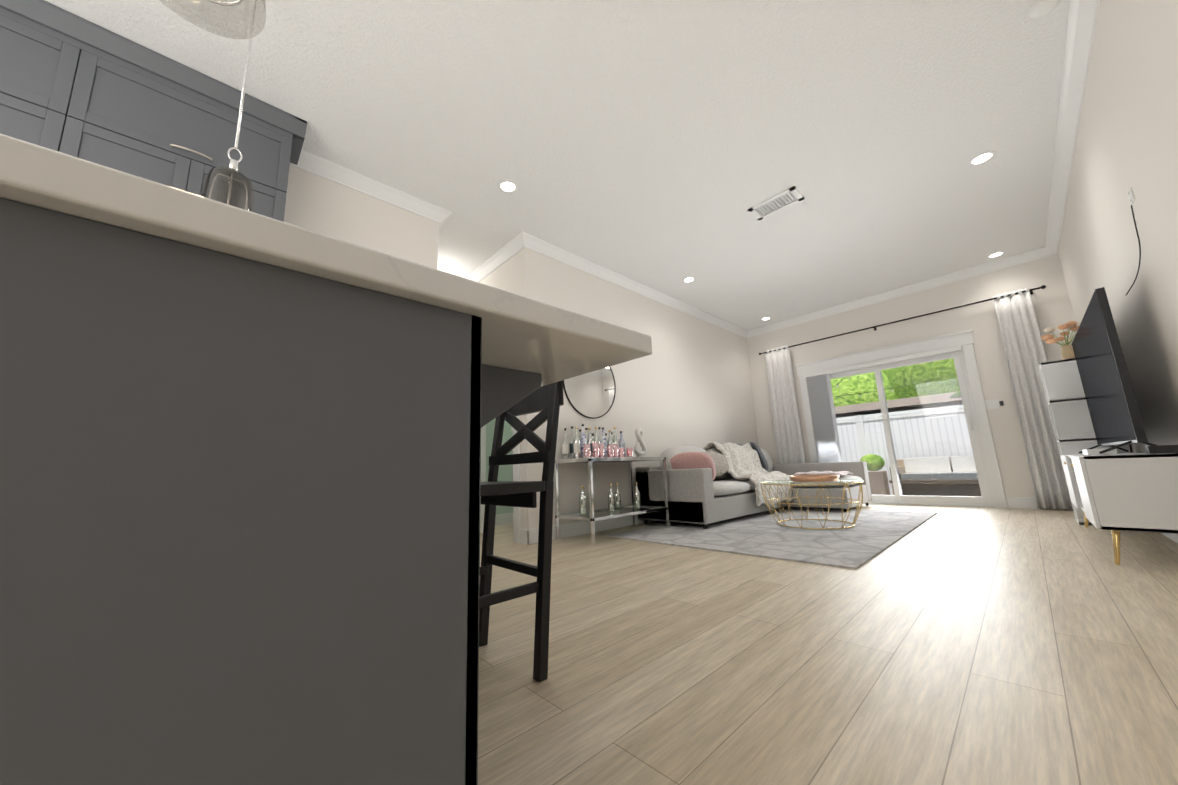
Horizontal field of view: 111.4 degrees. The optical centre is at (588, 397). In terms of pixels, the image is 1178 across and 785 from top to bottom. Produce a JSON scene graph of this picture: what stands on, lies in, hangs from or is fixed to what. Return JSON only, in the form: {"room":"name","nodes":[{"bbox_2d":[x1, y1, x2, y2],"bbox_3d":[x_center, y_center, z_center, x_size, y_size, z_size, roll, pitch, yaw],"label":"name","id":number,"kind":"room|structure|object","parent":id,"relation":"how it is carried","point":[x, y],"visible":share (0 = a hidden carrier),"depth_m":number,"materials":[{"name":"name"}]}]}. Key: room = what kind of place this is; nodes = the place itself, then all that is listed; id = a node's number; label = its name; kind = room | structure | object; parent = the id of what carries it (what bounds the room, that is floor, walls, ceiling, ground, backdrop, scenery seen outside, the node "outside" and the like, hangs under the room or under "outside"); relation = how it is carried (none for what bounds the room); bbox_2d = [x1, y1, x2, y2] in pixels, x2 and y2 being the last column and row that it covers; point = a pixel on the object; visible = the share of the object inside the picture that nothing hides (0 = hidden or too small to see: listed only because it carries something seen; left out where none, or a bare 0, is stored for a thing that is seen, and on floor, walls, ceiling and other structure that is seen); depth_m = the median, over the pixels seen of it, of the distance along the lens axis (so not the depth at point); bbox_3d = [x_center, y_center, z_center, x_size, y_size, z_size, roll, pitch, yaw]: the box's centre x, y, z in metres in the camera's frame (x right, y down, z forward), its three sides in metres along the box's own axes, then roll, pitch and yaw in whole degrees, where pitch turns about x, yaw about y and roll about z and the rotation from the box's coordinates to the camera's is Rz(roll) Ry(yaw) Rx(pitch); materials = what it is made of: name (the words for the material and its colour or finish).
{"room":"living room","nodes":[
{"label":"living room","id":0,"kind":"room"},
{"bbox_2d":[284,165,438,268],"bbox_3d":[-3.557,-0.482,1.558,5.900,3.070,0.150,7,-14,-42],"label":"wall","id":1,"kind":"structure","parent":0,"point":[318,204],"depth_m":3.26,"materials":[{"name":"white paint"}]},
{"bbox_2d":[0,0,103,157],"bbox_3d":[-3.097,-1.175,1.808,1.028,1.531,0.329,7,-14,-42],"label":"upper cabinet","id":2,"kind":"object","parent":1,"relation":"attached to","point":[72,84],"depth_m":2.02,"materials":[{"name":"grey wood"}]},
{"bbox_2d":[80,44,295,221],"bbox_3d":[-2.454,-1.094,2.401,0.966,1.531,0.329,7,-14,-42],"label":"upper cabinet","id":3,"kind":"object","parent":1,"relation":"attached to","point":[147,121],"depth_m":2.33,"materials":[{"name":"grey wood"}]},
{"bbox_2d":[290,149,451,223],"bbox_3d":[-3.499,-1.954,1.763,5.988,0.105,0.088,7,-14,-42],"label":"crown molding","id":4,"kind":"structure","parent":1,"relation":"attached to","point":[309,162],"depth_m":3.31,"materials":[{"name":"white"}]},
{"bbox_2d":[479,254,516,293],"bbox_3d":[-1.486,0.046,4.959,0.120,3.070,2.390,7,-14,-42],"label":"wall","id":5,"kind":"structure","parent":0,"point":[503,276],"depth_m":4.45,"materials":[{"name":"white paint"}]},
{"bbox_2d":[465,239,523,281],"bbox_3d":[-1.574,-1.432,5.103,0.088,0.105,2.520,7,-14,-42],"label":"crown molding","id":6,"kind":"structure","parent":5,"relation":"attached to","point":[510,249],"depth_m":4.56,"materials":[{"name":"white"}]},
{"bbox_2d":[480,416,520,542],"bbox_3d":[-0.995,0.336,4.379,0.159,2.260,1.070,7,-14,-42],"label":"door frame","id":7,"kind":"structure","parent":5,"relation":"attached to","point":[516,511],"depth_m":3.94,"materials":[{"name":"white"}]},
{"bbox_2d":[486,418,512,514],"bbox_3d":[-0.466,0.222,6.162,3.030,3.070,0.100,7,-14,-42],"label":"wall","id":8,"kind":"structure","parent":0,"point":[505,472],"depth_m":5.27,"materials":[{"name":"grey paint"}]},
{"bbox_2d":[495,513,512,524],"bbox_3d":[-0.408,1.655,5.828,2.930,0.130,0.016,7,-14,-42],"label":"baseboard","id":9,"kind":"structure","parent":8,"relation":"attached to","point":[507,518],"depth_m":5.18,"materials":[{"name":"white"}]},
{"bbox_2d":[45,0,1068,330],"bbox_3d":[-0.885,-1.920,3.154,12.100,0.120,6.800,7,-14,-42],"label":"ceiling","id":10,"kind":"structure","parent":0,"point":[661,146],"depth_m":2.85,"materials":[{"name":"white paint"}]},
{"bbox_2d":[166,0,265,38],"bbox_3d":[-0.795,-1.526,0.914,0.212,1.450,0.212,7,-14,-42],"label":"pendant light","id":11,"kind":"object","parent":10,"relation":"hanging from","point":[233,3],"visible":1,"depth_m":0.88,"materials":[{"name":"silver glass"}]},
{"bbox_2d":[202,0,256,211],"bbox_3d":[-1.596,-1.329,1.844,0.212,1.450,0.212,7,-14,-42],"label":"pendant light","id":12,"kind":"object","parent":10,"relation":"hanging from","point":[231,184],"visible":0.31,"depth_m":1.73,"materials":[{"name":"silver metal"}]},
{"bbox_2d":[498,179,517,193],"bbox_3d":[-0.695,-1.811,3.451,0.175,0.005,0.175,-2,-10,2],"label":"recessed light","id":13,"kind":"object","parent":10,"relation":"in","point":[506,186],"depth_m":3.44,"materials":[{"name":"white plastic"}]},
{"bbox_2d":[682,277,695,282],"bbox_3d":[1.318,-1.557,5.308,0.175,0.005,0.175,-2,-10,2],"label":"recessed light","id":14,"kind":"object","parent":10,"relation":"in","point":[688,279],"depth_m":5.30,"materials":[{"name":"white"}]},
{"bbox_2d":[748,186,804,220],"bbox_3d":[1.772,-1.833,3.816,0.250,0.020,0.430,7,-14,-42],"label":"ceiling vent","id":15,"kind":"object","parent":10,"relation":"in","point":[777,203],"visible":0.96,"depth_m":3.80,"materials":[{"name":"silver metal"}]},
{"bbox_2d":[967,150,996,165],"bbox_3d":[3.260,-1.983,3.335,0.175,0.005,0.175,-2,-10,2],"label":"recessed light","id":16,"kind":"object","parent":10,"relation":"in","point":[983,157],"depth_m":3.33,"materials":[{"name":"white plastic"}]},
{"bbox_2d":[986,251,1005,257],"bbox_3d":[5.017,-1.761,4.955,0.175,0.005,0.175,-2,-10,2],"label":"recessed light","id":17,"kind":"object","parent":10,"relation":"in","point":[999,253],"depth_m":4.95,"materials":[{"name":"white"}]},
{"bbox_2d":[1028,0,1060,17],"bbox_3d":[2.490,-2.142,2.192,0.129,0.036,0.129,-4,-10,8],"label":"smoke detector","id":18,"kind":"object","parent":10,"relation":"attached to","point":[1039,8],"visible":1,"depth_m":2.18,"materials":[{"name":"white plastic"}]},
{"bbox_2d":[517,248,757,528],"bbox_3d":[1.200,0.081,5.729,5.100,3.070,0.150,7,-14,-42],"label":"wall","id":19,"kind":"structure","parent":0,"point":[687,382],"depth_m":5.23,"materials":[{"name":"white paint"}]},
{"bbox_2d":[563,367,615,418],"bbox_3d":[0.017,-0.167,4.543,0.810,0.810,0.018,7,-14,-42],"label":"round mirror","id":20,"kind":"object","parent":19,"relation":"attached to","point":[591,395],"visible":0.69,"depth_m":4.53,"materials":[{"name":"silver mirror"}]},
{"bbox_2d":[524,514,655,544],"bbox_3d":[1.245,1.508,5.363,4.966,0.130,0.036,7,-14,-42],"label":"baseboard","id":21,"kind":"structure","parent":19,"relation":"attached to","point":[528,536],"depth_m":4.12,"materials":[{"name":"white"}]},
{"bbox_2d":[514,231,752,337],"bbox_3d":[1.138,-1.407,5.824,5.038,0.105,0.088,7,-14,-42],"label":"crown molding","id":22,"kind":"structure","parent":19,"relation":"attached to","point":[524,240],"depth_m":5.08,"materials":[{"name":"white paint"}]},
{"bbox_2d":[478,504,1177,784],"bbox_3d":[-0.765,1.218,2.594,12.100,0.120,6.800,7,-14,-42],"label":"floor","id":23,"kind":"structure","parent":0,"point":[953,645],"depth_m":1.31,"materials":[{"name":"brown wood"}]},
{"bbox_2d":[0,134,651,784],"bbox_3d":[-1.019,0.431,1.098,1.216,0.919,2.119,7,-14,-42],"label":"kitchen island","id":24,"kind":"object","parent":23,"relation":"on","point":[240,462],"visible":1,"depth_m":0.35,"materials":[{"name":"wood"}]},
{"bbox_2d":[479,380,563,681],"bbox_3d":[-0.403,0.416,1.421,0.540,1.021,0.430,7,-14,-42],"label":"stool","id":25,"kind":"object","parent":23,"relation":"on","point":[547,401],"visible":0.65,"depth_m":1.46,"materials":[{"name":"black paint"}]},
{"bbox_2d":[554,457,670,544],"bbox_3d":[0.260,1.009,4.148,1.140,0.760,0.528,7,-14,-42],"label":"console table","id":26,"kind":"object","parent":23,"relation":"on","point":[592,519],"visible":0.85,"depth_m":3.95,"materials":[{"name":"silver metal"}]},
{"bbox_2d":[579,486,589,513],"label":"bottle","id":27,"kind":"object","parent":26,"relation":"on","point":[583,508],"depth_m":3.91,"materials":[{"name":"clear glass"}]},
{"bbox_2d":[634,482,640,507],"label":"bottle","id":28,"kind":"object","parent":26,"relation":"on","point":[637,500],"depth_m":4.30,"materials":[{"name":"clear glass"}]},
{"bbox_2d":[634,427,646,456],"bbox_3d":[0.569,0.499,4.490,0.171,0.338,0.085,7,-14,-42],"label":"knot sculpture","id":29,"kind":"object","parent":26,"relation":"on","point":[639,433],"visible":1,"depth_m":4.46,"materials":[{"name":"white ceramic"}]},
{"bbox_2d":[635,442,871,528],"bbox_3d":[2.280,1.017,5.252,3.190,0.980,1.655,7,-14,-42],"label":"sofa","id":30,"kind":"object","parent":23,"relation":"on","point":[711,482],"visible":0.96,"depth_m":4.80,"materials":[{"name":"grey fabric"}]},
{"bbox_2d":[693,442,795,506],"bbox_3d":[2.148,1.013,5.527,1.374,0.833,0.933,7,-14,-42],"label":"throw","id":31,"kind":"object","parent":30,"relation":"on","point":[746,463],"depth_m":5.35,"materials":[{"name":"white fabric"}]},
{"bbox_2d":[606,507,936,569],"bbox_3d":[2.098,1.345,4.294,3.310,0.012,2.120,7,-14,-42],"label":"rug","id":32,"kind":"object","parent":23,"relation":"on","point":[869,535],"visible":0.79,"depth_m":3.63,"materials":[{"name":"grey carpet"}]},
{"bbox_2d":[760,479,862,528],"bbox_3d":[2.299,1.081,4.150,0.950,0.435,0.950,7,-14,-42],"label":"coffee table","id":33,"kind":"object","parent":32,"relation":"on","point":[826,497],"visible":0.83,"depth_m":4.02,"materials":[{"name":"gold glass"}]},
{"bbox_2d":[789,475,838,481],"bbox_3d":[2.285,0.819,4.082,0.450,0.055,0.450,7,-14,-42],"label":"tray","id":34,"kind":"object","parent":33,"relation":"on","point":[813,478],"visible":0.96,"depth_m":3.91,"materials":[{"name":"orange wood"}]},
{"bbox_2d":[1039,358,1130,524],"bbox_3d":[4.660,0.392,3.743,0.400,1.500,0.388,7,-14,-42],"label":"shelf","id":35,"kind":"object","parent":23,"relation":"on","point":[1073,428],"visible":0.48,"depth_m":3.72,"materials":[{"name":"white laminate"}]},
{"bbox_2d":[1041,321,1080,359],"bbox_3d":[4.635,-0.540,3.894,0.204,0.386,0.321,7,-14,-42],"label":"flower vase","id":36,"kind":"object","parent":35,"relation":"on","point":[1067,351],"visible":0.85,"depth_m":3.90,"materials":[{"name":"beige"}]},
{"bbox_2d":[1060,453,1177,564],"bbox_3d":[3.749,0.714,2.842,1.850,0.622,0.400,7,-14,-42],"label":"tv stand","id":37,"kind":"object","parent":23,"relation":"on","point":[1115,494],"visible":0.96,"depth_m":2.27,"materials":[{"name":"white laminate"}]},
{"bbox_2d":[1072,287,1157,453],"bbox_3d":[3.789,-0.092,2.991,1.820,0.997,0.266,7,-14,-42],"label":"screen","id":38,"kind":"object","parent":37,"relation":"on","point":[1115,416],"visible":0.94,"depth_m":2.64,"materials":[{"name":"black plastic"}]},
{"bbox_2d":[1082,445,1177,454],"bbox_3d":[3.307,0.326,2.478,0.600,0.044,0.300,7,-14,-42],"label":"soundbar","id":39,"kind":"object","parent":37,"relation":"on","point":[1158,449],"visible":0.9,"depth_m":2.24,"materials":[{"name":"white"}]},
{"bbox_2d":[746,254,1075,507],"bbox_3d":[4.376,0.001,5.963,0.150,3.070,4.160,7,-14,-42],"label":"wall","id":40,"kind":"structure","parent":0,"point":[1051,301],"depth_m":5.39,"materials":[{"name":"white paint"}]},
{"bbox_2d":[805,346,961,462],"bbox_3d":[4.288,0.467,5.807,0.084,2.035,1.920,7,-14,-42],"label":"vertical blinds","id":41,"kind":"object","parent":40,"relation":"attached to","point":[824,419],"visible":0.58,"depth_m":6.36,"materials":[{"name":"white"}]},
{"bbox_2d":[750,247,1048,335],"bbox_3d":[4.233,-1.468,6.144,0.088,0.105,3.660,7,-14,-42],"label":"crown molding","id":42,"kind":"structure","parent":40,"relation":"attached to","point":[1035,254],"depth_m":5.73,"materials":[{"name":"white paint"}]},
{"bbox_2d":[795,329,1006,507],"bbox_3d":[4.356,0.398,5.887,0.170,2.265,2.210,7,-14,-42],"label":"door frame","id":43,"kind":"structure","parent":40,"relation":"attached to","point":[986,499],"depth_m":5.48,"materials":[{"name":"white"}]},
{"bbox_2d":[759,285,1072,509],"bbox_3d":[4.304,0.196,5.798,0.143,2.605,3.464,7,-14,-42],"label":"curtains","id":44,"kind":"object","parent":40,"relation":"attached to","point":[1024,349],"visible":0.9,"depth_m":4.86,"materials":[{"name":"white fabric"}]},
{"bbox_2d":[985,399,1003,409],"label":"switch plates","id":45,"kind":"object","parent":40,"relation":"attached to","point":[992,404],"depth_m":5.05,"materials":[{"name":"white plastic"}]},
{"bbox_2d":[1006,497,1072,509],"bbox_3d":[5.374,1.212,4.592,0.016,0.130,0.830,7,-14,-42],"label":"baseboard","id":46,"kind":"structure","parent":40,"relation":"attached to","point":[1013,502],"depth_m":4.79,"materials":[{"name":"white"}]},
{"bbox_2d":[1058,0,1177,452],"bbox_3d":[1.458,-0.849,0.578,11.850,3.070,0.150,7,-14,-42],"label":"wall","id":47,"kind":"structure","parent":0,"point":[1127,139],"depth_m":2.30,"materials":[{"name":"white paint"}]},
{"bbox_2d":[1042,0,1099,255],"bbox_3d":[1.266,-2.296,0.873,11.700,0.105,0.088,7,-14,-42],"label":"crown molding","id":48,"kind":"structure","parent":47,"relation":"attached to","point":[1082,22],"depth_m":2.78,"materials":[{"name":"white"}]},
{"bbox_2d":[1125,188,1140,295],"label":"cable","id":49,"kind":"object","parent":47,"relation":"attached to","point":[1130,192],"depth_m":2.26,"materials":[{"name":"black plastic"}]},
{"bbox_2d":[1161,533,1177,542],"bbox_3d":[1.402,0.603,0.328,11.700,0.130,0.016,7,-14,-42],"label":"baseboard","id":50,"kind":"structure","parent":47,"relation":"attached to","point":[1173,536],"depth_m":2.83,"materials":[{"name":"white"}]},
{"label":"outside","id":51,"kind":"structure","parent":0,"visible":0},
{"bbox_3d":[16.736,2.912,15.494,31.350,0.160,30.000,7,-14,-42],"label":"ground","id":52,"kind":"structure","parent":51,"visible":0},
{"bbox_2d":[832,373,956,396],"bbox_3d":[5.340,0.514,6.604,2.027,2.294,5.226,7,-14,-42],"label":"string lights","id":53,"kind":"object","parent":52,"relation":"on","point":[885,389],"depth_m":7.00,"materials":[{"name":"black plastic"}]},
{"bbox_2d":[830,358,959,406],"bbox_3d":[18.474,-1.220,18.164,13.127,10.407,36.290,7,-14,-42],"label":"trees","id":54,"kind":"object","parent":52,"relation":"on","point":[858,384],"depth_m":17.64,"materials":[{"name":"green plant"}]},
{"bbox_2d":[835,391,963,420],"bbox_3d":[10.861,0.811,9.671,6.200,2.390,21.800,7,-14,-42],"label":"neighbouring house","id":55,"kind":"structure","parent":52,"relation":"on","point":[913,406],"depth_m":9.63,"materials":[{"name":"white paint"}]},
{"bbox_2d":[837,408,972,494],"bbox_3d":[6.507,0.902,6.914,0.120,1.570,13.000,7,-14,-42],"label":"fence","id":56,"kind":"object","parent":52,"relation":"on","point":[946,439],"depth_m":7.50,"materials":[{"name":"plastic"}]},
{"bbox_2d":[860,454,980,496],"bbox_3d":[5.493,1.268,6.549,1.510,0.780,2.070,7,-14,-42],"label":"sofa","id":57,"kind":"object","parent":52,"relation":"on","point":[957,469],"depth_m":6.61,"materials":[{"name":"fabric"}]}
]}

